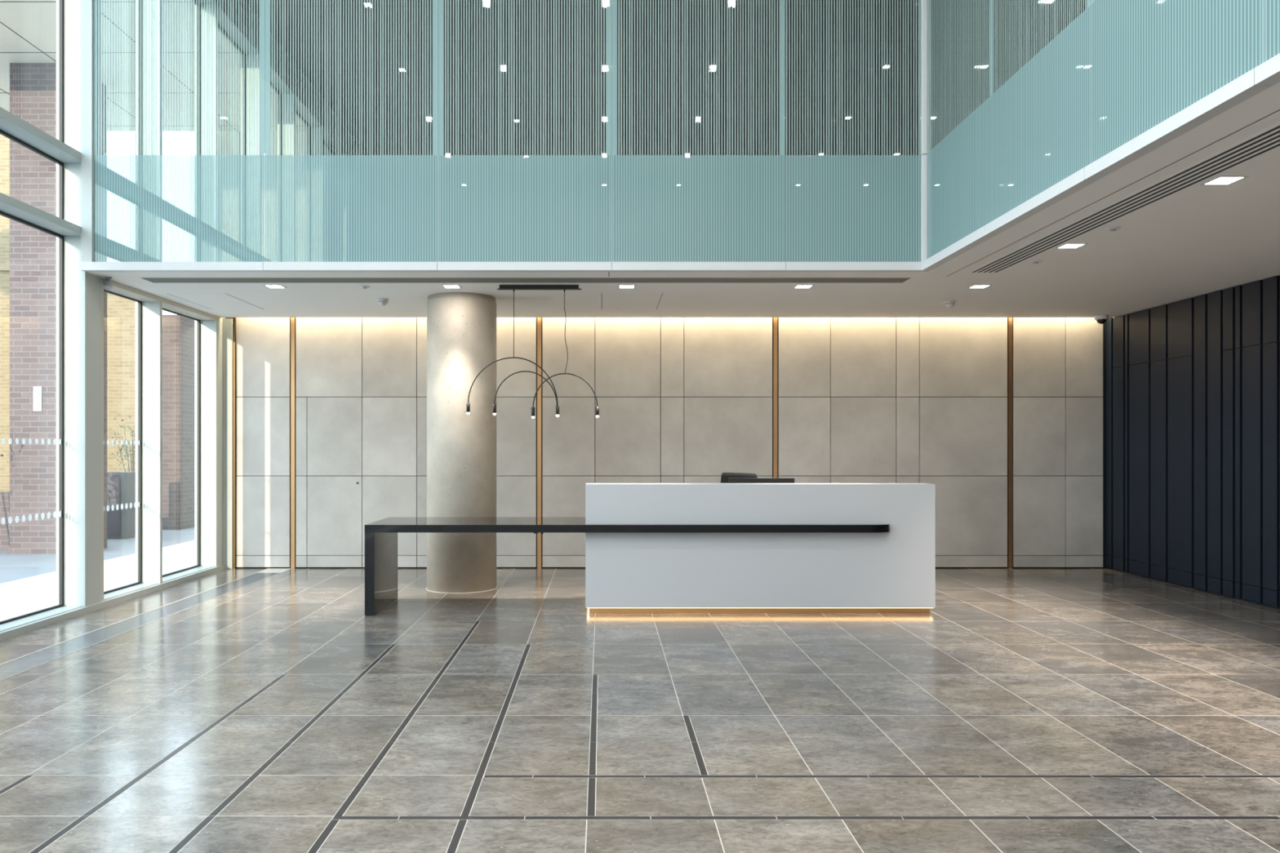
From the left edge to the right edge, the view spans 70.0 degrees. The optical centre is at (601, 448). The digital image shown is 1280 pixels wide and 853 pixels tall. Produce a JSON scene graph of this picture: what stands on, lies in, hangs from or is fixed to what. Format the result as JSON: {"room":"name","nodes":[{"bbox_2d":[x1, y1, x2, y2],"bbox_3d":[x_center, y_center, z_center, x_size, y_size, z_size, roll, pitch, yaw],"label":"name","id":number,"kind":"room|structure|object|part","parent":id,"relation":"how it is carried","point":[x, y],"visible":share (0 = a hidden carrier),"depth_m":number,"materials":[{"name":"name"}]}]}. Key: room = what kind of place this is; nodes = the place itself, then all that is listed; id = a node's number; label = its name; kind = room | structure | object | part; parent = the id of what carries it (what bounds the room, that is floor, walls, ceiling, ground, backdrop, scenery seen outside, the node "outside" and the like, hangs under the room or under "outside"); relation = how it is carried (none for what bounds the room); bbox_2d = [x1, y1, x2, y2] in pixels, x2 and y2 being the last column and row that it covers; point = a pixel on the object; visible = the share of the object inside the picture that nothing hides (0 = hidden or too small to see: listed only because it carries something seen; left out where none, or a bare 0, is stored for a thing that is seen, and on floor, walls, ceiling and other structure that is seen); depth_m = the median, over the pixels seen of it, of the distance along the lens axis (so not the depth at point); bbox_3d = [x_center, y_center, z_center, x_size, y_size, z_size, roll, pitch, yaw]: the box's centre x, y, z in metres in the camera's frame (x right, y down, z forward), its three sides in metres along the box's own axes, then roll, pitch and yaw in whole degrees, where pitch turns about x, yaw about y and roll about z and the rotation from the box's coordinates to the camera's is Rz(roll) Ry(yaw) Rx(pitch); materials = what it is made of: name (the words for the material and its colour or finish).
{"room":"lobby","nodes":[
{"label":"lobby","id":0,"kind":"room"},
{"bbox_2d":[0,0,306,131],"bbox_3d":[-10.301,-5.449,12.625,11.398,0.502,4.650,0,0,0],"label":"sky","id":1,"kind":"structure","parent":0,"point":[28,28],"depth_m":11.96,"materials":[{"name":"grey"}]},
{"bbox_2d":[222,318,232,568],"bbox_3d":[-4.465,-0.060,10.680,0.310,2.920,0.080,0,0,0],"label":"wall","id":2,"kind":"structure","parent":0,"point":[227,324],"depth_m":10.64,"materials":[{"name":"beige concrete"}]},
{"bbox_2d":[101,0,366,319],"bbox_3d":[-4.550,-2.065,8.800,0.260,6.970,23.600,0,0,0],"label":"window frame","id":3,"kind":"structure","parent":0,"point":[102,277],"depth_m":12.75,"materials":[{"name":"white metal"}]},
{"bbox_2d":[0,0,101,624],"bbox_3d":[-4.545,-1.875,7.294,0.250,6.450,1.532,0,0,0],"label":"window","id":4,"kind":"structure","parent":3,"relation":"in","point":[77,514],"depth_m":7.81,"materials":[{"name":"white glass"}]},
{"bbox_2d":[81,0,93,262],"bbox_3d":[-4.375,-3.567,7.780,0.090,3.965,0.060,0,0,0],"label":"trim","id":5,"kind":"structure","parent":3,"relation":"attached to","point":[86,5],"depth_m":7.75,"materials":[{"name":"white metal"}]},
{"bbox_2d":[0,564,224,639],"bbox_3d":[-4.525,1.372,3.820,0.250,0.056,13.640,0,0,0],"label":"trim","id":6,"kind":"structure","parent":3,"relation":"attached to","point":[14,628],"depth_m":7.99,"materials":[{"name":"white metal"}]},
{"bbox_2d":[136,0,161,155],"bbox_3d":[-4.545,-3.360,8.620,0.250,3.480,1.120,0,0,0],"label":"window","id":7,"kind":"structure","parent":3,"relation":"in","point":[136,0],"depth_m":9.13,"materials":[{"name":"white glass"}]},
{"bbox_2d":[101,278,222,599],"bbox_3d":[-4.545,-0.060,9.350,0.250,2.920,2.580,0,0,0],"label":"window","id":8,"kind":"structure","parent":3,"relation":"in","point":[148,442],"depth_m":9.13,"materials":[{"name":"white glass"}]},
{"bbox_3d":[-4.541,-1.495,9.402,0.238,0.040,2.475,0,0,0],"label":"head rail","id":9,"kind":"part","parent":8,"relation":"part of","materials":[{"name":"grey metal"}]},
{"bbox_2d":[162,308,222,577],"bbox_3d":[-4.545,-0.068,9.908,0.250,2.835,1.455,0,0,0],"label":"window","id":10,"kind":"structure","parent":8,"relation":"attached to","point":[207,333],"depth_m":10.47,"materials":[{"name":"white metal"}]},
{"bbox_2d":[192,0,217,155],"bbox_3d":[-4.545,-3.360,9.846,0.250,3.480,1.328,0,0,0],"label":"window","id":11,"kind":"structure","parent":3,"relation":"in","point":[193,0],"depth_m":10.47,"materials":[{"name":"glass"}]},
{"bbox_2d":[217,23,258,155],"bbox_3d":[-4.545,-3.360,11.174,0.250,3.480,1.328,0,0,0],"label":"window","id":12,"kind":"structure","parent":3,"relation":"in","point":[218,24],"depth_m":11.79,"materials":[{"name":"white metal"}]},
{"bbox_2d":[270,81,295,155],"bbox_3d":[-4.545,-3.360,12.501,0.250,3.480,1.328,0,0,0],"label":"window","id":13,"kind":"structure","parent":3,"relation":"in","point":[270,82],"depth_m":13.12,"materials":[{"name":"clear glass"}]},
{"bbox_2d":[296,111,323,155],"bbox_3d":[-4.545,-3.360,13.829,0.250,3.480,1.328,0,0,0],"label":"window","id":14,"kind":"structure","parent":3,"relation":"in","point":[296,111],"depth_m":14.45,"materials":[{"name":"clear glass"}]},
{"bbox_2d":[323,140,345,155],"bbox_3d":[-4.545,-3.360,15.156,0.250,3.480,1.328,0,0,0],"label":"window","id":15,"kind":"structure","parent":3,"relation":"in","point":[323,140],"depth_m":15.61,"materials":[{"name":"clear glass"}]},
{"bbox_2d":[80,262,927,271],"bbox_3d":[-0.829,-1.550,7.775,7.178,0.071,0.080,0,0,0],"label":"trim","id":16,"kind":"structure","parent":3,"relation":"attached to","point":[85,266],"depth_m":7.74,"materials":[{"name":"grey paint"}]},
{"bbox_2d":[93,0,264,262],"bbox_3d":[-3.609,-3.542,7.780,1.475,3.912,0.016,0,0,0],"label":"glass panel","id":17,"kind":"object","parent":16,"relation":"on","point":[147,208],"visible":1,"depth_m":7.77,"materials":[{"name":"glass"}]},
{"bbox_2d":[264,0,438,262],"bbox_3d":[-2.133,-3.542,7.780,1.475,3.912,0.016,0,0,0],"label":"glass panel","id":18,"kind":"object","parent":16,"relation":"on","point":[318,208],"visible":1,"depth_m":7.77,"materials":[{"name":"teal glass"}]},
{"bbox_2d":[438,0,611,262],"bbox_3d":[-0.657,-3.542,7.780,1.475,3.912,0.016,0,0,0],"label":"glass panel","id":19,"kind":"object","parent":16,"relation":"on","point":[492,208],"visible":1,"depth_m":7.77,"materials":[{"name":"teal glass"}]},
{"bbox_2d":[611,0,784,262],"bbox_3d":[0.819,-3.542,7.780,1.475,3.912,0.016,0,0,0],"label":"glass panel","id":20,"kind":"object","parent":16,"relation":"on","point":[665,208],"visible":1,"depth_m":7.77,"materials":[{"name":"teal glass"}]},
{"bbox_2d":[785,0,920,262],"bbox_3d":[2.136,-3.542,7.780,1.157,3.912,0.016,0,0,0],"label":"glass panel","id":21,"kind":"object","parent":16,"relation":"on","point":[839,208],"visible":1,"depth_m":7.77,"materials":[{"name":"teal glass"}]},
{"bbox_2d":[920,0,931,262],"bbox_3d":[2.753,-3.568,7.773,0.074,3.964,0.074,0,0,0],"label":"post","id":22,"kind":"object","parent":16,"relation":"on","point":[922,2],"visible":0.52,"depth_m":7.74,"materials":[{"name":"grey metal"}]},
{"bbox_2d":[86,271,944,276],"bbox_3d":[-0.697,-1.518,7.931,7.447,0.003,0.230,0,0,0],"label":"trim","id":23,"kind":"structure","parent":3,"relation":"attached to","point":[97,273],"depth_m":7.91,"materials":[{"name":"white paint"}]},
{"bbox_2d":[608,109,1279,276],"bbox_3d":[-0.690,-1.517,2.528,7.460,0.005,11.056,0,0,0],"label":"trim","id":24,"kind":"structure","parent":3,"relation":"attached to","point":[1279,109],"depth_m":5.30,"materials":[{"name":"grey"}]},
{"bbox_2d":[217,131,331,155],"bbox_3d":[-5.515,-2.140,20.523,1.650,7.120,10.954,0,0,0],"label":"wall","id":25,"kind":"structure","parent":0,"point":[218,131],"depth_m":15.05,"materials":[{"name":"grey"}]},
{"bbox_2d":[0,568,1279,852],"bbox_3d":[0.660,1.460,3.870,10.600,0.120,13.740,0,0,0],"label":"floor","id":26,"kind":"structure","parent":0,"point":[1029,710],"depth_m":4.62,"materials":[{"name":"tile"}]},
{"bbox_2d":[0,573,279,680],"bbox_3d":[-3.766,1.400,5.756,0.272,0.004,9.112,0,0,0],"label":"floor vent","id":27,"kind":"object","parent":26,"relation":"in","point":[16,666],"visible":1,"depth_m":7.16,"materials":[{"name":"grey metal"}]},
{"bbox_2d":[425,292,497,593],"bbox_3d":[-1.412,-0.060,9.200,0.720,2.920,0.720,0,0,0],"label":"concrete column","id":28,"kind":"structure","parent":26,"relation":"on","point":[461,326],"depth_m":8.89,"materials":[{"name":"concrete"}]},
{"bbox_2d":[364,516,889,615],"bbox_3d":[0.223,1.019,8.101,4.429,0.762,0.883,0,0,0],"label":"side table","id":29,"kind":"object","parent":26,"relation":"on","point":[380,535],"visible":0.93,"depth_m":7.66,"materials":[{"name":"black paint"}]},
{"bbox_3d":[-1.951,1.051,8.101,0.082,0.697,0.883,0,0,0],"label":"leg","id":30,"kind":"part","parent":29,"relation":"part of","materials":[{"name":"black paint"}]},
{"bbox_2d":[720,472,757,483],"bbox_3d":[1.347,0.815,9.273,0.634,1.168,0.672,0,0,0],"label":"office chair","id":31,"kind":"object","parent":26,"relation":"on","point":[725,477],"visible":0.06,"depth_m":9.00,"materials":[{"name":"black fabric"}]},
{"bbox_2d":[585,483,935,613],"bbox_3d":[1.343,0.850,8.170,2.966,1.100,0.860,0,0,0],"label":"reception desk","id":32,"kind":"object","parent":26,"relation":"on","point":[893,571],"visible":0.97,"depth_m":7.74,"materials":[{"name":"grey laminate"}]},
{"bbox_2d":[728,478,794,483],"bbox_3d":[1.454,0.460,8.300,0.594,0.389,0.200,0,0,0],"label":"computer monitor","id":33,"kind":"object","parent":32,"relation":"on","point":[731,480],"visible":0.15,"depth_m":8.30,"materials":[{"name":"black plastic"}]},
{"bbox_2d":[225,317,1112,568],"bbox_3d":[0.690,-0.200,10.813,10.620,3.200,0.254,0,0,0],"label":"wall","id":34,"kind":"structure","parent":0,"point":[680,400],"depth_m":10.69,"materials":[{"name":"stone"}]},
{"bbox_2d":[232,317,236,568],"bbox_3d":[-4.298,-0.150,10.682,0.025,3.100,0.055,0,0,0],"label":"trim","id":35,"kind":"structure","parent":34,"relation":"attached to","point":[234,397],"depth_m":10.65,"materials":[{"name":"brown metal"}]},
{"bbox_2d":[290,317,296,568],"bbox_3d":[-3.621,-0.150,10.705,0.068,3.100,0.026,0,0,0],"label":"trim","id":36,"kind":"structure","parent":34,"relation":"attached to","point":[293,320],"depth_m":10.69,"materials":[{"name":"gold metal"}]},
{"bbox_2d":[536,317,542,568],"bbox_3d":[-0.735,-0.150,10.705,0.068,3.100,0.026,0,0,0],"label":"trim","id":37,"kind":"structure","parent":34,"relation":"attached to","point":[539,320],"depth_m":10.69,"materials":[{"name":"gold metal"}]},
{"bbox_2d":[772,317,777,478],"bbox_3d":[2.031,-0.150,10.705,0.068,3.100,0.026,0,0,0],"label":"trim","id":38,"kind":"structure","parent":34,"relation":"attached to","point":[775,320],"depth_m":10.69,"materials":[{"name":"gold metal"}]},
{"bbox_2d":[1006,317,1013,568],"bbox_3d":[4.783,-0.150,10.705,0.068,3.100,0.026,0,0,0],"label":"trim","id":39,"kind":"structure","parent":34,"relation":"attached to","point":[1010,320],"depth_m":10.69,"materials":[{"name":"gold metal"}]},
{"bbox_2d":[102,110,1279,317],"bbox_3d":[2.890,-1.710,8.800,15.020,0.380,23.600,0,0,0],"label":"ceiling","id":40,"kind":"structure","parent":0,"point":[1197,240],"depth_m":8.53,"materials":[{"name":"white paint"}]},
{"bbox_2d":[103,276,112,290],"bbox_3d":[-4.375,-1.460,8.090,0.072,0.119,0.072,0,0,0],"label":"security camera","id":41,"kind":"object","parent":40,"relation":"hanging from","point":[108,284],"visible":1,"depth_m":8.07,"materials":[{"name":"grey plastic"}]},
{"bbox_2d":[168,293,262,309],"bbox_3d":[-3.967,-1.519,9.440,0.575,0.001,1.020,0,0,0],"label":"access hatch","id":42,"kind":"object","parent":40,"relation":"attached to","point":[211,301],"visible":1,"depth_m":9.42,"materials":[{"name":"white paint"}]},
{"bbox_2d":[262,284,286,288],"bbox_3d":[-3.057,-1.518,8.536,0.168,0.004,0.168,0,0,0],"label":"recessed light","id":43,"kind":"object","parent":40,"relation":"in","point":[266,286],"visible":1,"depth_m":8.53,"materials":[{"name":"grey plastic"}]},
{"bbox_2d":[266,285,284,288],"bbox_3d":[-3.057,-1.518,8.536,0.132,0.002,0.132,0,0,0],"label":"diffuser","id":44,"kind":"object","parent":43,"relation":"attached to","point":[268,286],"depth_m":8.55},
{"bbox_2d":[359,285,369,288],"bbox_3d":[-2.220,-1.509,8.540,0.100,0.022,0.100,0,0,0],"label":"sprinkler","id":45,"kind":"object","parent":40,"relation":"attached to","point":[362,286],"visible":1,"depth_m":8.52,"materials":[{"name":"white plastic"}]},
{"bbox_2d":[376,297,388,306],"bbox_3d":[-2.230,-1.488,9.280,0.124,0.064,0.124,0,0,0],"label":"smoke detector","id":46,"kind":"object","parent":40,"relation":"attached to","point":[383,302],"visible":1,"depth_m":9.24,"materials":[{"name":"white plastic"}]},
{"bbox_2d":[441,284,462,288],"bbox_3d":[-1.405,-1.518,8.536,0.168,0.004,0.168,0,0,0],"label":"recessed light","id":47,"kind":"object","parent":40,"relation":"in","point":[443,286],"visible":1,"depth_m":8.53,"materials":[{"name":"grey plastic"}]},
{"bbox_2d":[444,285,459,288],"bbox_3d":[-1.405,-1.518,8.536,0.132,0.002,0.132,0,0,0],"label":"diffuser","id":48,"kind":"object","parent":47,"relation":"attached to","point":[445,286],"depth_m":8.55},
{"bbox_2d":[142,278,909,282],"bbox_3d":[-0.677,-1.518,8.227,6.845,0.002,0.227,0,0,0],"label":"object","id":49,"kind":"object","parent":40,"relation":"in","point":[152,280],"visible":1,"depth_m":8.22,"materials":[{"name":"grey"}]},
{"bbox_2d":[466,284,599,417],"bbox_3d":[-0.640,-0.901,8.475,1.227,1.236,0.093,0,0,0],"label":"pendant lamp","id":50,"kind":"object","parent":40,"relation":"hanging from","point":[513,287],"visible":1,"depth_m":8.46,"materials":[{"name":"black metal"}]},
{"bbox_3d":[-0.825,-0.623,8.466,0.835,0.457,0.052,0,0,0],"label":"arc rod","id":51,"kind":"part","parent":50,"relation":"part of","materials":[{"name":"black metal"}]},
{"bbox_3d":[-0.710,-0.560,8.488,0.596,0.332,0.015,0,0,3],"label":"arc rod","id":52,"kind":"part","parent":50,"relation":"part of","materials":[{"name":"black metal"}]},
{"bbox_3d":[-0.342,-0.543,8.475,0.605,0.321,0.010,0,0,0],"label":"arc rod","id":53,"kind":"part","parent":50,"relation":"part of","materials":[{"name":"black metal"}]},
{"bbox_2d":[617,284,635,288],"bbox_3d":[0.231,-1.518,8.536,0.168,0.004,0.168,0,0,0],"label":"recessed light","id":54,"kind":"object","parent":40,"relation":"in","point":[619,286],"visible":1,"depth_m":8.51,"materials":[{"name":"grey plastic"}]},
{"bbox_2d":[619,285,634,288],"bbox_3d":[0.231,-1.518,8.536,0.132,0.002,0.132,0,0,0],"label":"diffuser","id":55,"kind":"object","parent":54,"relation":"attached to","point":[620,286],"depth_m":8.55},
{"bbox_2d":[601,293,662,309],"bbox_3d":[0.295,-1.519,9.420,0.600,0.001,1.060,0,0,0],"label":"access hatch","id":56,"kind":"object","parent":40,"relation":"attached to","point":[609,300],"visible":1,"depth_m":9.36,"materials":[{"name":"white paint"}]},
{"bbox_2d":[792,284,814,288],"bbox_3d":[1.884,-1.518,8.536,0.168,0.004,0.168,0,0,0],"label":"recessed light","id":57,"kind":"object","parent":40,"relation":"in","point":[796,286],"visible":1,"depth_m":8.53,"materials":[{"name":"grey plastic"}]},
{"bbox_2d":[795,285,811,288],"bbox_3d":[1.884,-1.518,8.536,0.132,0.002,0.132,0,0,0],"label":"diffuser","id":58,"kind":"object","parent":57,"relation":"attached to","point":[796,286],"depth_m":8.55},
{"bbox_2d":[942,300,955,307],"bbox_3d":[3.585,-1.488,9.420,0.124,0.064,0.124,0,0,0],"label":"smoke detector","id":59,"kind":"object","parent":40,"relation":"attached to","point":[949,304],"visible":1,"depth_m":9.38,"materials":[{"name":"white plastic"}]},
{"bbox_2d":[967,284,991,288],"bbox_3d":[3.530,-1.518,8.536,0.168,0.004,0.168,0,0,0],"label":"recessed light","id":60,"kind":"object","parent":40,"relation":"in","point":[973,286],"visible":1,"depth_m":8.53,"materials":[{"name":"grey plastic"}]},
{"bbox_2d":[970,285,987,288],"bbox_3d":[3.530,-1.518,8.536,0.132,0.002,0.132,0,0,0],"label":"diffuser","id":61,"kind":"object","parent":60,"relation":"attached to","point":[972,286],"depth_m":8.55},
{"bbox_2d":[1029,259,1042,263],"bbox_3d":[3.510,-1.509,7.386,0.100,0.022,0.100,0,0,0],"label":"sprinkler","id":62,"kind":"object","parent":40,"relation":"attached to","point":[1035,261],"visible":1,"depth_m":7.37,"materials":[{"name":"white plastic"}]},
{"bbox_2d":[1054,243,1088,248],"bbox_3d":[3.510,-1.518,6.830,0.168,0.004,0.168,0,0,0],"label":"recessed light","id":63,"kind":"object","parent":40,"relation":"in","point":[1066,246],"visible":1,"depth_m":6.83,"materials":[{"name":"grey plastic"}]},
{"bbox_2d":[1058,244,1084,248],"bbox_3d":[3.510,-1.518,6.830,0.132,0.002,0.132,0,0,0],"label":"diffuser","id":64,"kind":"object","parent":63,"relation":"attached to","point":[1064,246],"depth_m":6.83,"materials":[{"name":"white plastic"}]},
{"bbox_2d":[922,53,1279,270],"bbox_3d":[2.755,-1.550,2.368,0.080,0.071,10.732,0,0,0],"label":"trim","id":65,"kind":"structure","parent":40,"relation":"attached to","point":[1267,74],"depth_m":4.70,"materials":[{"name":"grey paint"}]},
{"bbox_2d":[926,0,990,259],"bbox_3d":[2.760,-3.530,7.103,0.016,3.887,1.264,0,0,0],"label":"glass panel","id":66,"kind":"object","parent":65,"relation":"on","point":[958,166],"visible":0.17,"depth_m":7.06,"materials":[{"name":"teal glass"}]},
{"bbox_2d":[990,0,1090,222],"bbox_3d":[2.760,-3.530,5.805,0.016,3.887,1.329,0,0,0],"label":"glass panel","id":67,"kind":"object","parent":65,"relation":"on","point":[1040,117],"visible":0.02,"depth_m":5.74,"materials":[{"name":"teal glass"}]},
{"bbox_2d":[1090,0,1262,163],"bbox_3d":[2.760,-3.530,4.470,0.016,3.887,1.339,0,0,0],"label":"glass panel","id":68,"kind":"object","parent":65,"relation":"on","point":[1151,60],"visible":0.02,"depth_m":4.53,"materials":[{"name":"teal glass"}]},
{"bbox_2d":[1263,0,1279,62],"bbox_3d":[2.760,-3.530,3.130,0.016,3.887,1.339,0,0,0],"label":"glass panel","id":69,"kind":"object","parent":65,"relation":"on","point":[1271,7],"visible":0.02,"depth_m":3.75,"materials":[{"name":"teal glass"}]},
{"bbox_2d":[1093,315,1108,324],"bbox_3d":[5.700,-1.472,10.420,0.150,0.095,0.150,0,0,0],"label":"dome camera","id":70,"kind":"object","parent":40,"relation":"attached to","point":[1100,319],"visible":1,"depth_m":10.38,"materials":[{"name":"white plastic"}]},
{"bbox_2d":[928,81,1279,276],"bbox_3d":[2.912,-1.518,2.521,0.230,0.003,11.042,0,0,0],"label":"trim","id":71,"kind":"structure","parent":40,"relation":"attached to","point":[1266,102],"depth_m":4.97,"materials":[{"name":"white paint"}]},
{"bbox_2d":[1104,226,1120,231],"bbox_3d":[3.515,-1.509,6.283,0.100,0.022,0.100,0,0,0],"label":"sprinkler","id":72,"kind":"object","parent":40,"relation":"attached to","point":[1113,228],"visible":1,"depth_m":6.26,"materials":[{"name":"white plastic"}]},
{"bbox_2d":[968,123,1279,272],"bbox_3d":[3.286,-1.518,2.480,0.257,0.002,10.760,0,0,0],"label":"ceiling vent","id":73,"kind":"object","parent":40,"relation":"in","point":[1268,140],"visible":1,"depth_m":5.43,"materials":[{"name":"grey metal"}]},
{"bbox_2d":[1199,176,1248,185],"bbox_3d":[3.520,-1.518,5.167,0.168,0.004,0.168,0,0,0],"label":"recessed light","id":74,"kind":"object","parent":40,"relation":"in","point":[1219,180],"visible":1,"depth_m":5.17,"materials":[{"name":"grey plastic"}]},
{"bbox_2d":[1205,177,1241,184],"bbox_3d":[3.520,-1.518,5.167,0.132,0.002,0.132,0,0,0],"label":"diffuser","id":75,"kind":"object","parent":74,"relation":"attached to","point":[1215,180],"depth_m":5.17,"materials":[{"name":"white plastic"}]},
{"bbox_2d":[244,0,1263,203],"bbox_3d":[2.890,-5.625,8.800,15.020,0.151,23.600,0,0,0],"label":"wall","id":76,"kind":"structure","parent":0,"point":[934,1],"depth_m":13.22,"materials":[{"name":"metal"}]},
{"bbox_2d":[784,203,785,262],"bbox_3d":[2.890,-3.675,20.675,15.020,3.750,0.150,0,0,0],"label":"wall","id":77,"kind":"structure","parent":0,"point":[784,203],"depth_m":20.60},
{"bbox_2d":[1105,275,1279,608],"bbox_3d":[6.000,-0.060,3.945,0.200,2.920,13.890,0,0,0],"label":"wall","id":78,"kind":"structure","parent":0,"point":[1193,384],"depth_m":9.02,"materials":[{"name":"black wood"}]},
{"label":"outside","id":79,"kind":"structure","parent":0,"visible":0},
{"bbox_2d":[0,527,194,583],"bbox_3d":[-37.340,1.470,30.000,65.320,0.100,120.000,0,0,0],"label":"ground","id":80,"kind":"structure","parent":79,"point":[13,567],"depth_m":11.98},
{"bbox_2d":[0,491,9,551],"bbox_3d":[-19.025,1.010,12.725,21.950,0.820,0.250,0,0,0],"label":"wall","id":81,"kind":"structure","parent":80,"relation":"on","point":[4,495],"depth_m":12.60,"materials":[{"name":"brown brick"}]},
{"bbox_2d":[9,62,106,554],"bbox_3d":[-7.540,-1.889,12.700,0.880,6.617,0.800,0,0,0],"label":"brick wall","id":82,"kind":"structure","parent":80,"relation":"on","point":[33,86],"depth_m":12.30,"materials":[{"name":"brown brick"}]},
{"bbox_2d":[33,386,41,411],"bbox_3d":[-7.600,-0.675,12.290,0.110,0.330,0.015,0,0,0],"label":"wall light","id":83,"kind":"object","parent":82,"relation":"attached to","point":[37,389],"visible":1,"depth_m":12.29,"materials":[{"name":"white"}]},
{"bbox_2d":[0,133,135,491],"bbox_3d":[-20.050,-3.840,20.280,19.900,10.520,0.640,0,0,0],"label":"brick building","id":84,"kind":"structure","parent":80,"relation":"on","point":[121,312],"depth_m":20.00,"materials":[{"name":"beige brick"}]},
{"bbox_2d":[0,540,194,621],"bbox_3d":[-5.495,1.416,14.000,1.610,0.008,52.000,0,0,0],"label":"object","id":85,"kind":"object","parent":80,"relation":"on","point":[18,597],"visible":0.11,"depth_m":9.60,"materials":[{"name":"stone"}]},
{"bbox_2d":[106,471,135,538],"bbox_3d":[-7.725,0.895,14.617,0.450,1.050,0.465,0,0,0],"label":"planter","id":86,"kind":"object","parent":80,"relation":"on","point":[121,486],"visible":0.55,"depth_m":14.40,"materials":[{"name":"grey"}]},
{"bbox_3d":[-7.755,0.895,14.393,0.310,0.910,0.015,0,0,0],"label":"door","id":87,"kind":"part","parent":86,"relation":"part of","materials":[{"name":"grey metal"}]},
{"bbox_2d":[106,413,135,471],"bbox_3d":[-9.815,0.338,19.249,0.850,2.171,1.224,0,0,41],"label":"shrub","id":88,"kind":"object","parent":80,"relation":"on","point":[133,469],"visible":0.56,"depth_m":19.13,"materials":[{"name":"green plant"}]},
{"bbox_3d":[-9.844,0.443,19.273,0.349,1.960,0.737,0,0,34],"label":"stem","id":89,"kind":"part","parent":88,"relation":"part of","materials":[{"name":"brown"}]},
{"bbox_2d":[162,315,194,529],"bbox_3d":[-7.555,-0.465,16.300,0.330,3.770,0.600,0,0,0],"label":"brick wall","id":90,"kind":"structure","parent":80,"relation":"on","point":[178,331],"depth_m":16.00,"materials":[{"name":"brown brick"}]}
]}

